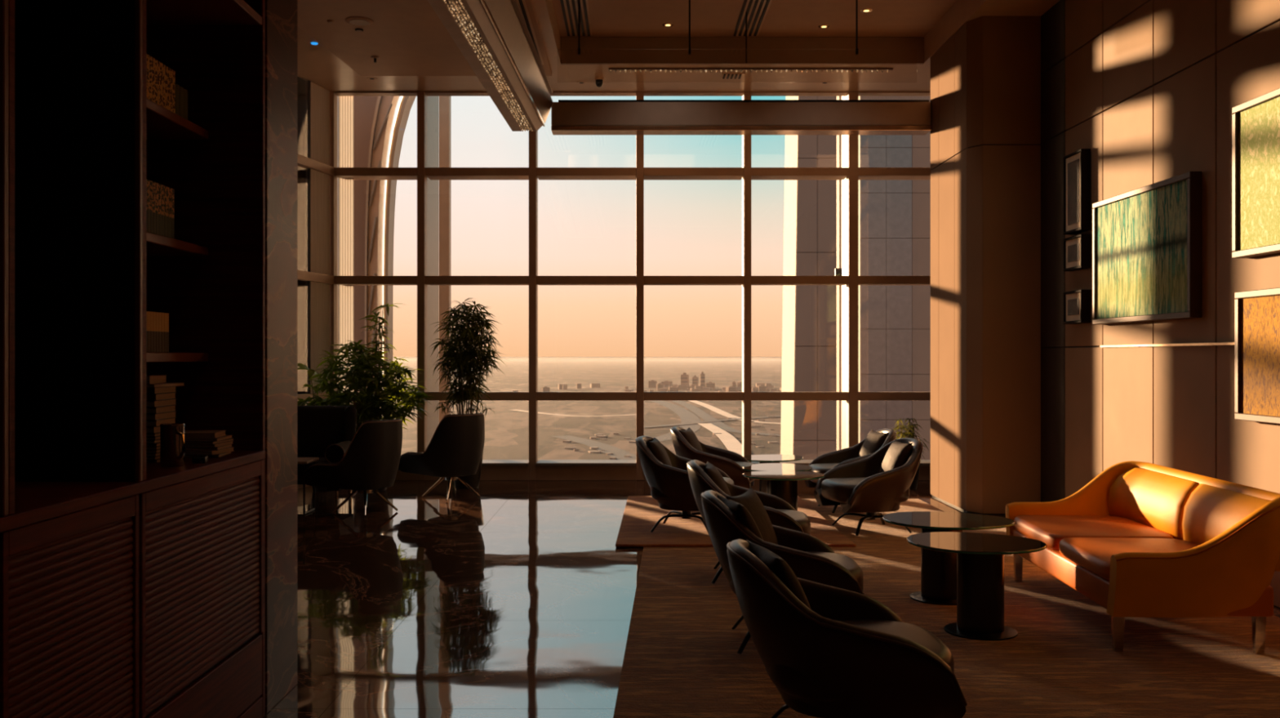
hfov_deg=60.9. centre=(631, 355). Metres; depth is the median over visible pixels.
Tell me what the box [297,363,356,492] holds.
potted plant
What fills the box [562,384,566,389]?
building
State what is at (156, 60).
book
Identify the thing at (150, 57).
book
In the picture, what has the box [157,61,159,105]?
book
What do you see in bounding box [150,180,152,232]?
book
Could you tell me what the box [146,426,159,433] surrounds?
book
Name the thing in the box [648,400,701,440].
road
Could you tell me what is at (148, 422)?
book
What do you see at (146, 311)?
book
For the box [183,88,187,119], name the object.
book
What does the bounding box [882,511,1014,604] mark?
glass table
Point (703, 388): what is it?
building
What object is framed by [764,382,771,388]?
building
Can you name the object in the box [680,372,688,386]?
building
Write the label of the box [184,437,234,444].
magazine
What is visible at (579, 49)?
ceiling beam
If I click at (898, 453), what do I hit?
cushion
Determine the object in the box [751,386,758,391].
building
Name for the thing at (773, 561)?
cushion
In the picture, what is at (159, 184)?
book
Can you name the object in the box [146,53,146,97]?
book
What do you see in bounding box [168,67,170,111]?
book
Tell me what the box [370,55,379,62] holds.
sprinkler
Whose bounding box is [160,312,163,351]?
book
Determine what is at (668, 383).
building
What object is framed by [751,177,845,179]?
bar
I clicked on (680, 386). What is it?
building
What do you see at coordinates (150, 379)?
book
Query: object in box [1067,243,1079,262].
print
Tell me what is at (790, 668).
seat cushion
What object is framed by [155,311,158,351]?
book
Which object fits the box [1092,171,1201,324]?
framed picture
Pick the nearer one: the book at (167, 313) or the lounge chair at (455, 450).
the book at (167, 313)
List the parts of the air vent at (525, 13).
rail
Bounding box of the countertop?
[0,449,265,532]
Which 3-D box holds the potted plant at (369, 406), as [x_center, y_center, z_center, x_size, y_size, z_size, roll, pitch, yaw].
[-2.911,0.451,12.190,1.445,2.098,1.036,0,0,0]
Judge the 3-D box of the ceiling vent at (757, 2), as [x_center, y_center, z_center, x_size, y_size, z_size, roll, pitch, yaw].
[1.235,-3.474,10.150,0.270,0.012,3.300,0,0,0]
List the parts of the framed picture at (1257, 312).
frame rail, frame rail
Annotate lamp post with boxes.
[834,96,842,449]
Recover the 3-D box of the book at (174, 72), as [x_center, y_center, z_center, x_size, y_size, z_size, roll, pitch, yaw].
[-1.833,-1.019,4.216,0.124,0.170,0.022,0,0,0]
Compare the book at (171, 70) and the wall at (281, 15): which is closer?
the book at (171, 70)
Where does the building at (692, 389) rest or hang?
on the ground
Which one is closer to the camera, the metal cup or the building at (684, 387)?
the metal cup
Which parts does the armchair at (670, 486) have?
leg, leg, leg, leg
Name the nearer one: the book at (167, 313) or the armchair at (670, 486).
the book at (167, 313)
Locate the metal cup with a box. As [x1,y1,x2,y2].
[160,422,185,466]
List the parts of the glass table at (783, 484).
glass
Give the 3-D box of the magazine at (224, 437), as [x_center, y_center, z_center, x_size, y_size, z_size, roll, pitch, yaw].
[-1.700,0.321,4.270,0.204,0.011,0.174,0,0,-2]
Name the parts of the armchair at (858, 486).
leg, leg, leg, leg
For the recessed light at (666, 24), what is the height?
0.006 m
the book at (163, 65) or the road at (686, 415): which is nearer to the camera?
the book at (163, 65)
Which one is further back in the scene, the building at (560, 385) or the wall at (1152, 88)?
the building at (560, 385)
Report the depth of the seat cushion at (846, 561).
5.56 m
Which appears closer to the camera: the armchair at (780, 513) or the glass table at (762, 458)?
the armchair at (780, 513)
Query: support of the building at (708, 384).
on the ground
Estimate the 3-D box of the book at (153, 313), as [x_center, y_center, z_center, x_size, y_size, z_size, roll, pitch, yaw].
[-1.833,-0.089,4.040,0.124,0.150,0.022,0,0,0]
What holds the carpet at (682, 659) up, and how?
on the floor
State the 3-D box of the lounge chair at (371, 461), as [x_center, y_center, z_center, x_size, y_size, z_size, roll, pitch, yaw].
[-2.615,1.048,10.484,0.761,0.895,1.058,0,0,32]
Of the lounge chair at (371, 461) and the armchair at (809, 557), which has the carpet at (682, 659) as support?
the armchair at (809, 557)
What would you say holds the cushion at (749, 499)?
on the armchair at (809, 557)
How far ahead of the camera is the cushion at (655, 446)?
9.10 m
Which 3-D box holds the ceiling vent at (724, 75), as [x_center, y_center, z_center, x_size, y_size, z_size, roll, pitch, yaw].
[1.150,-3.190,12.400,0.260,0.020,0.200,0,0,0]
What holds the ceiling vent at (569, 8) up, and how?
in the ceiling at (608, 18)
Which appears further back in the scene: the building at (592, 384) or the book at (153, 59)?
the building at (592, 384)
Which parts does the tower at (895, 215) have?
facade panel, facade panel, facade panel, facade panel, facade panel, facade panel, facade panel, facade panel, facade panel, facade panel, facade panel, facade panel, facade panel, facade panel, facade panel, facade panel, facade panel, facade panel, facade panel, facade panel, facade panel, facade panel, facade panel, facade panel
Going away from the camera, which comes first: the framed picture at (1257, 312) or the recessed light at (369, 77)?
the framed picture at (1257, 312)
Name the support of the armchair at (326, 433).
on the floor
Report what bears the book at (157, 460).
on the bookcase
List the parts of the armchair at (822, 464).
leg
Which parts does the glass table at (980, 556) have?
glass, plate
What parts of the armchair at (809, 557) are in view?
leg, leg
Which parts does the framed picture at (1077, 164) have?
frame rail, frame rail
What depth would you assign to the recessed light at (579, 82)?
12.72 m
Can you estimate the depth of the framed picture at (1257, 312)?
6.57 m
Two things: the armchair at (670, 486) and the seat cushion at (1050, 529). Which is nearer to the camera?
the seat cushion at (1050, 529)
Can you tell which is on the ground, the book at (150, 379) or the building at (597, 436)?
the building at (597, 436)
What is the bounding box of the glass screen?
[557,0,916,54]
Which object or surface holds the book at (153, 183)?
on the bookcase
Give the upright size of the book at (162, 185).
0.195 m
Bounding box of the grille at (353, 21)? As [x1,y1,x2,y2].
[349,18,368,25]
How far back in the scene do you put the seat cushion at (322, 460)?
10.81 m
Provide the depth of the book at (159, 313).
4.08 m
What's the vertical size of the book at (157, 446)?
0.011 m
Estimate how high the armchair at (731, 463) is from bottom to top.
0.779 m
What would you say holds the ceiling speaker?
attached to the ceiling at (409, 37)
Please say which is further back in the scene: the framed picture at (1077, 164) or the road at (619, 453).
the road at (619, 453)
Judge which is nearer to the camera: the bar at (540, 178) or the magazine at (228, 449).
the magazine at (228, 449)
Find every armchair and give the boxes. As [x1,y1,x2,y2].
[297,405,356,506]
[635,435,733,533]
[670,426,755,488]
[686,459,810,583]
[701,489,864,653]
[726,538,967,717]
[804,428,896,512]
[813,437,923,535]
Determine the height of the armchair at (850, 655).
0.779 m
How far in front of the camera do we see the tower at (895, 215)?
30.00 m
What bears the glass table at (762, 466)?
on the area rug at (642, 513)
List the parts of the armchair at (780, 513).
leg, leg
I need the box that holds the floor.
[262,480,1279,717]
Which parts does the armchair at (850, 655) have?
leg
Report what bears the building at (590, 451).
on the ground
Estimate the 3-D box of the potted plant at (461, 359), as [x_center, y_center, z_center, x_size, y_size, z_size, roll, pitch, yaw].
[-1.860,0.417,12.445,0.974,2.166,0.898,0,0,0]
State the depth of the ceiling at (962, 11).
10.26 m
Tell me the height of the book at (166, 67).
0.170 m
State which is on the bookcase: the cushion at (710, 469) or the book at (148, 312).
the book at (148, 312)
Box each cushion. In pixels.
[297,457,328,475]
[647,436,671,466]
[650,476,733,501]
[679,426,702,451]
[703,460,731,496]
[708,508,810,536]
[716,493,763,539]
[726,487,777,544]
[729,551,863,594]
[735,461,755,482]
[746,538,811,609]
[765,619,954,701]
[808,462,839,482]
[821,476,909,502]
[857,429,889,457]
[879,439,912,472]
[1013,514,1173,550]
[1058,537,1199,579]
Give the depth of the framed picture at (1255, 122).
6.59 m
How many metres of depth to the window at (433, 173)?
13.16 m
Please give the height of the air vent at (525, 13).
0.012 m
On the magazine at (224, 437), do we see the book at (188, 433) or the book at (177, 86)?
the book at (188, 433)
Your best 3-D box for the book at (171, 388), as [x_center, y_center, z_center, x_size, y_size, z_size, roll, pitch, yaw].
[-1.860,0.126,4.070,0.234,0.023,0.184,0,0,0]
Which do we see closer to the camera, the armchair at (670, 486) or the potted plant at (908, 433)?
the armchair at (670, 486)
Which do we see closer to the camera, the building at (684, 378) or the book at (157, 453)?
the book at (157, 453)
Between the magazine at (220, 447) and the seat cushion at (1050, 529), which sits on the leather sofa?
the seat cushion at (1050, 529)
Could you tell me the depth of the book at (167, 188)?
4.15 m
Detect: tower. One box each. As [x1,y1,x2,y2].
[353,96,415,402]
[780,96,836,459]
[835,96,930,459]
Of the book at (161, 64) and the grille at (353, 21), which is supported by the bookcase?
the book at (161, 64)
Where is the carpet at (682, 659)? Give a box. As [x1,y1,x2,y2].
[613,498,1279,717]
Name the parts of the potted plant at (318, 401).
pot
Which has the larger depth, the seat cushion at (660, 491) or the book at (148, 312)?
the seat cushion at (660, 491)
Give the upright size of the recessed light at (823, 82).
0.006 m
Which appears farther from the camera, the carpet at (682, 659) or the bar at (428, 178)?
the bar at (428, 178)
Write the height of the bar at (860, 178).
0.025 m
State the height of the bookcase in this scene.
4.700 m
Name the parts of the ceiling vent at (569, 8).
rail, rail, rail, rail, rail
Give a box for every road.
[511,408,635,416]
[551,435,635,459]
[644,415,781,427]
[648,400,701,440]
[670,400,780,435]
[688,400,781,423]
[697,422,742,455]
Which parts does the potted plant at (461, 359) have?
stem, stem, stem, stem, pot, stem, stem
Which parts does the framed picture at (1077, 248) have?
frame rail, frame rail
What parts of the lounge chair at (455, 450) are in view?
leg, leg, swivel plate, leg, leg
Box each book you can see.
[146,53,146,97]
[146,54,149,99]
[146,178,146,231]
[146,179,150,232]
[146,311,146,351]
[146,311,150,351]
[146,374,167,383]
[146,382,184,387]
[146,386,175,393]
[146,391,176,399]
[146,398,176,406]
[146,404,175,413]
[146,410,176,419]
[146,417,175,426]
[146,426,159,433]
[146,432,159,436]
[146,435,159,439]
[146,439,159,443]
[146,442,159,446]
[146,445,159,449]
[146,448,159,453]
[146,452,159,456]
[146,455,159,459]
[146,458,159,462]
[149,56,151,100]
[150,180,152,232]
[150,311,152,351]
[151,57,155,102]
[152,181,155,233]
[152,311,155,351]
[155,59,157,103]
[155,182,158,234]
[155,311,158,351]
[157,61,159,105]
[158,183,160,235]
[158,311,160,351]
[160,62,162,106]
[160,184,164,235]
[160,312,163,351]
[162,64,164,107]
[163,312,166,352]
[164,65,168,109]
[164,185,166,236]
[166,186,168,236]
[166,312,168,352]
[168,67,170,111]
[168,187,171,237]
[170,69,173,111]
[171,188,174,238]
[173,70,175,113]
[175,84,179,115]
[179,86,183,117]
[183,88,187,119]
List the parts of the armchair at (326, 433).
leg, scroll arm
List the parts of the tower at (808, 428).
facade panel, facade panel, facade panel, facade panel, facade panel, facade panel, facade panel, facade panel, facade panel, facade panel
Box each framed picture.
[1063,148,1090,234]
[1063,233,1090,271]
[1063,288,1090,324]
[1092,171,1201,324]
[1231,88,1279,257]
[1235,287,1279,423]
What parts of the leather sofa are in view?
leg, leg, seat, panel, panel, leg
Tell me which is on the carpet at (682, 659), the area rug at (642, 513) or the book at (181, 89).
the area rug at (642, 513)
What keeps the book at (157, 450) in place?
on the book at (157, 453)
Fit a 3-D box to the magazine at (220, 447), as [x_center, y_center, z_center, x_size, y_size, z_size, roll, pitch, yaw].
[-1.700,0.356,4.270,0.204,0.013,0.174,0,0,-2]
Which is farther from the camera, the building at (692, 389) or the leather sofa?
the building at (692, 389)
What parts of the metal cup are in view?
handle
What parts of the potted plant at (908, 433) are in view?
pot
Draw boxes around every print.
[1067,158,1079,225]
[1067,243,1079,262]
[1067,297,1079,315]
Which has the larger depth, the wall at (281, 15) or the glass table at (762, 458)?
the glass table at (762, 458)
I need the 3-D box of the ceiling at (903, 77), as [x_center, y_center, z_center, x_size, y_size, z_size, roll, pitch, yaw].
[1.535,-3.340,12.560,4.630,0.279,1.280,0,0,0]
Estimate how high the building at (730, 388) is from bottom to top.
31.153 m
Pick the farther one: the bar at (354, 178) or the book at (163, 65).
the bar at (354, 178)
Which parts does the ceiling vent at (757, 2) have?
rail, rail, rail, rail, rail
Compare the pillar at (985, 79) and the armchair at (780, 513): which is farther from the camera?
the pillar at (985, 79)
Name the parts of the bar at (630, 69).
rail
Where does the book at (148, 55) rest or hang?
on the bookcase
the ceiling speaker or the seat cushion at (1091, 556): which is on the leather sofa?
the seat cushion at (1091, 556)
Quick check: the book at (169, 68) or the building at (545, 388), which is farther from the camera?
the building at (545, 388)
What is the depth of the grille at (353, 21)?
10.20 m
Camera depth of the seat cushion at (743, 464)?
10.32 m
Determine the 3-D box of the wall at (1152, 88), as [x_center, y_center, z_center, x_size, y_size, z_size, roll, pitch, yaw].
[3.989,-0.990,5.200,0.322,4.980,16.400,0,0,0]
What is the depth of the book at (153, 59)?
4.03 m
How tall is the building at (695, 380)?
63.187 m
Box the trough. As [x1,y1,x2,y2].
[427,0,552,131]
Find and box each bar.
[344,177,417,179]
[427,177,528,179]
[537,177,635,179]
[608,67,893,72]
[644,177,742,179]
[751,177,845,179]
[858,177,930,179]
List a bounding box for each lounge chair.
[297,417,402,515]
[398,412,484,500]
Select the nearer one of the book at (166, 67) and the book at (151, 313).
the book at (151, 313)
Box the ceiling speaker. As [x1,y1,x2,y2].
[345,16,373,25]
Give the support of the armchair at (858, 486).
on the carpet at (682, 659)
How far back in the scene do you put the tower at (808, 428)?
22.00 m
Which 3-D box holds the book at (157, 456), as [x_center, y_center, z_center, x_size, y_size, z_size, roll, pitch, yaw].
[-1.860,0.372,4.070,0.244,0.011,0.194,0,0,1]
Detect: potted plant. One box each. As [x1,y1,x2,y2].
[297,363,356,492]
[308,302,433,490]
[430,297,506,488]
[892,417,928,488]
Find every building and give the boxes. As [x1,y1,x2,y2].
[541,386,550,391]
[558,383,567,389]
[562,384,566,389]
[564,446,576,448]
[576,383,581,388]
[587,450,600,453]
[590,382,599,387]
[595,435,607,437]
[648,379,657,387]
[656,382,662,390]
[657,387,667,391]
[661,380,672,386]
[668,386,678,391]
[677,384,687,389]
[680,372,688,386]
[682,385,688,389]
[689,387,699,391]
[692,374,697,385]
[694,385,701,391]
[699,371,705,387]
[702,387,713,390]
[705,381,715,389]
[725,386,735,391]
[732,381,736,386]
[737,380,742,388]
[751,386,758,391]
[755,384,767,391]
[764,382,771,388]
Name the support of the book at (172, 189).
on the bookcase
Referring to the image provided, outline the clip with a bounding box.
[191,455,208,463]
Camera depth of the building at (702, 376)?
5021.30 m
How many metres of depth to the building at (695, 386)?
4715.92 m
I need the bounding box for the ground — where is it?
[381,356,782,460]
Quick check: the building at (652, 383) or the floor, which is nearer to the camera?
the floor
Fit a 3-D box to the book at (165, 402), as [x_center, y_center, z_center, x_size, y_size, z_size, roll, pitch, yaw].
[-1.860,0.174,4.070,0.234,0.023,0.184,0,0,1]
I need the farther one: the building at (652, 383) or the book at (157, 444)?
the building at (652, 383)
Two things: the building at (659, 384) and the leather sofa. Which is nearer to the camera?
the leather sofa
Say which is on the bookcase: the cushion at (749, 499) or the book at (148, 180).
the book at (148, 180)
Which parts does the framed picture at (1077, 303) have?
frame rail, frame rail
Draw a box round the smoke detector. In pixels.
[355,28,363,31]
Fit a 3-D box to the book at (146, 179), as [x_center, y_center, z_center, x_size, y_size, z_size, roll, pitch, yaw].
[-1.833,-0.548,3.970,0.124,0.195,0.023,0,0,0]
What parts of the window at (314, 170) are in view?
pane, sill, woven panel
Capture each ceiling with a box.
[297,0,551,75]
[552,0,957,36]
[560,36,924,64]
[560,63,930,91]
[924,0,1059,63]
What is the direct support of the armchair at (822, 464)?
on the carpet at (682, 659)
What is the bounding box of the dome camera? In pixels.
[594,76,604,87]
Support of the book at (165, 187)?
on the bookcase
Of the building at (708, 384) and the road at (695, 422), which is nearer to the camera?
the road at (695, 422)
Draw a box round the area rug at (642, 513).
[615,495,855,546]
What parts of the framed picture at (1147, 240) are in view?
frame rail, frame rail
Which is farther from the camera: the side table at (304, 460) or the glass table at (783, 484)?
the side table at (304, 460)
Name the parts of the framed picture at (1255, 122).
frame rail, frame rail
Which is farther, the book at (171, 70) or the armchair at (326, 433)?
the armchair at (326, 433)
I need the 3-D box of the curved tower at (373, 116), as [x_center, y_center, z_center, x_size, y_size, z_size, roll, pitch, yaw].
[-3.184,-0.375,14.630,1.137,15.750,0.380,0,0,0]
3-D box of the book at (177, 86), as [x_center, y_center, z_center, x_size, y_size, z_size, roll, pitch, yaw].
[-1.833,-0.997,4.250,0.124,0.125,0.036,0,0,0]
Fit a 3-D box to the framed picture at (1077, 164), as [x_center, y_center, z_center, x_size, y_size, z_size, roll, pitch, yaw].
[3.806,-1.400,9.310,0.082,0.680,0.380,0,0,0]
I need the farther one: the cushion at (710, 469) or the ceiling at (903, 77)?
the ceiling at (903, 77)
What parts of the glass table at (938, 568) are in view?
plate, glass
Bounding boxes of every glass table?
[742,453,803,492]
[742,462,812,493]
[742,470,825,510]
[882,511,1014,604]
[906,531,1046,639]
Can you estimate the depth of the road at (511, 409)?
2815.32 m
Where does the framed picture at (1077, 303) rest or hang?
attached to the wall at (1152, 88)
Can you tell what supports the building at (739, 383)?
on the ground
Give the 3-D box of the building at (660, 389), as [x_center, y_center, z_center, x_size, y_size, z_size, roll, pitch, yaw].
[127.816,142.190,4505.242,37.542,18.620,28.512,0,0,3]
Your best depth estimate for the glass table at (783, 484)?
9.11 m
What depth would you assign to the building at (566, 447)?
1779.94 m
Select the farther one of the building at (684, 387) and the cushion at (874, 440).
the building at (684, 387)
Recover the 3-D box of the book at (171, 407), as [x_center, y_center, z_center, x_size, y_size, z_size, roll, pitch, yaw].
[-1.860,0.198,4.070,0.234,0.023,0.184,0,0,-2]
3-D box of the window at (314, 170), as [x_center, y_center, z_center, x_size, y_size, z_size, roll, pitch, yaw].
[-3.851,-0.850,12.320,0.502,4.700,1.660,0,0,0]
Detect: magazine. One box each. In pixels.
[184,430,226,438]
[184,435,232,440]
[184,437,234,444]
[184,440,233,446]
[184,446,233,454]
[184,451,231,457]
[185,443,232,450]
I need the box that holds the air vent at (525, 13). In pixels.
[516,0,543,64]
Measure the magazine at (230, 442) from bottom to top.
0.011 m
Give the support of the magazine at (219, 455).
on the bookcase
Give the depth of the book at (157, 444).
3.98 m
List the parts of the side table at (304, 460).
leg, leg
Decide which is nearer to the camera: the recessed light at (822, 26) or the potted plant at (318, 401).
the recessed light at (822, 26)
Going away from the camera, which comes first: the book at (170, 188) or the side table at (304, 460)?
the book at (170, 188)
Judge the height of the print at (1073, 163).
0.536 m
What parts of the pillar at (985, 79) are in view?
panel, panel, panel, panel, panel, panel, panel, panel, panel, panel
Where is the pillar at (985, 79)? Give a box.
[930,16,1040,515]
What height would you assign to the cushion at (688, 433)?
0.429 m
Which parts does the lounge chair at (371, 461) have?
leg, swivel plate, leg, leg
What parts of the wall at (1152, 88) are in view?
panel, panel, panel, panel, panel, panel, panel, panel, panel, panel, panel, panel, panel, metal rail, panel, panel, panel, panel, panel, panel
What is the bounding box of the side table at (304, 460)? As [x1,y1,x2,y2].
[297,457,319,514]
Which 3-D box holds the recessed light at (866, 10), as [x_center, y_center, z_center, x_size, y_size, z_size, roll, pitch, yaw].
[2.360,-3.477,10.956,0.124,0.006,0.124,0,0,0]
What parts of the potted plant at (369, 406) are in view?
stem, stem, stem, stem, stem, stem, pot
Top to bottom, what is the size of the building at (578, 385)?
23.543 m
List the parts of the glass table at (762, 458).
glass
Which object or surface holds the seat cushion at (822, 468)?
on the armchair at (822, 464)
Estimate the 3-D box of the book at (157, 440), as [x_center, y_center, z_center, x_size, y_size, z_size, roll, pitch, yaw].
[-1.860,0.312,4.070,0.244,0.011,0.194,0,0,2]
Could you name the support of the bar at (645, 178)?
attached to the window at (433, 173)
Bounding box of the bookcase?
[0,0,265,717]
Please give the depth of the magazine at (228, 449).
4.18 m
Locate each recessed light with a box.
[366,76,377,79]
[576,80,586,84]
[662,22,673,26]
[817,24,829,28]
[819,80,830,84]
[860,8,872,13]
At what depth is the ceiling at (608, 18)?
11.19 m
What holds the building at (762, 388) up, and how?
on the ground
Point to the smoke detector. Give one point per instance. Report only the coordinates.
(356, 29)
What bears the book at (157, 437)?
on the book at (157, 440)
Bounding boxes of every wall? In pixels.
[265,0,297,713]
[1040,0,1279,607]
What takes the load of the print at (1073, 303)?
attached to the framed picture at (1077, 303)
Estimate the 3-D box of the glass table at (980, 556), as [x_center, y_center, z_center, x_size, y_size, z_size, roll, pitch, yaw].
[1.860,1.246,5.882,0.717,0.492,0.643,0,0,0]
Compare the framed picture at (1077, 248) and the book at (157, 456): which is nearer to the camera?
the book at (157, 456)
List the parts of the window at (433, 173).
pane, sill, post, sill, sill, pane, sill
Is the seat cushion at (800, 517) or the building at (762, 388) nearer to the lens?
the seat cushion at (800, 517)
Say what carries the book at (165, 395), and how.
on the book at (165, 402)
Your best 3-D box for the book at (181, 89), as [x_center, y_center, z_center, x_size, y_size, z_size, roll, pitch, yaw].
[-1.833,-0.997,4.290,0.124,0.125,0.036,0,0,0]
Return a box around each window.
[297,75,333,488]
[329,91,931,479]
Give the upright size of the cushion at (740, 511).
0.428 m
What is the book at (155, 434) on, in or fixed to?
on the book at (157, 437)
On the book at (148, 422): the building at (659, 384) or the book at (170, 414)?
the book at (170, 414)
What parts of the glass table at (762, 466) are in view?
glass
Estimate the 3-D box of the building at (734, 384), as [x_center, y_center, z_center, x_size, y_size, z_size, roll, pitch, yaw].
[478.416,134.243,5098.974,16.271,34.513,14.907,0,0,11]
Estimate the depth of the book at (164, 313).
4.13 m
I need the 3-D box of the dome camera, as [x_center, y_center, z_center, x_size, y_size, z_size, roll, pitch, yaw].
[-0.377,-3.145,12.506,0.110,0.110,0.108,0,0,0]
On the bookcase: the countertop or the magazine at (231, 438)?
the countertop
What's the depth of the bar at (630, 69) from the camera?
12.08 m
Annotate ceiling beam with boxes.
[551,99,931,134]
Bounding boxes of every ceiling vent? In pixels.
[560,0,592,35]
[720,72,745,79]
[733,0,772,35]
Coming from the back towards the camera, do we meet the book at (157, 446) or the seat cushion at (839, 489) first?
the seat cushion at (839, 489)
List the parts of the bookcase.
door, door rail, shelf, shelf, shelf, door, door rail, shelf, drawer, panel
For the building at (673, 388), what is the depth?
4460.59 m
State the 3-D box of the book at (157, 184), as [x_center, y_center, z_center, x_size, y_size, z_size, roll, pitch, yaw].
[-1.833,-0.548,4.065,0.124,0.195,0.023,0,0,0]
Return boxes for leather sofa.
[1005,460,1279,653]

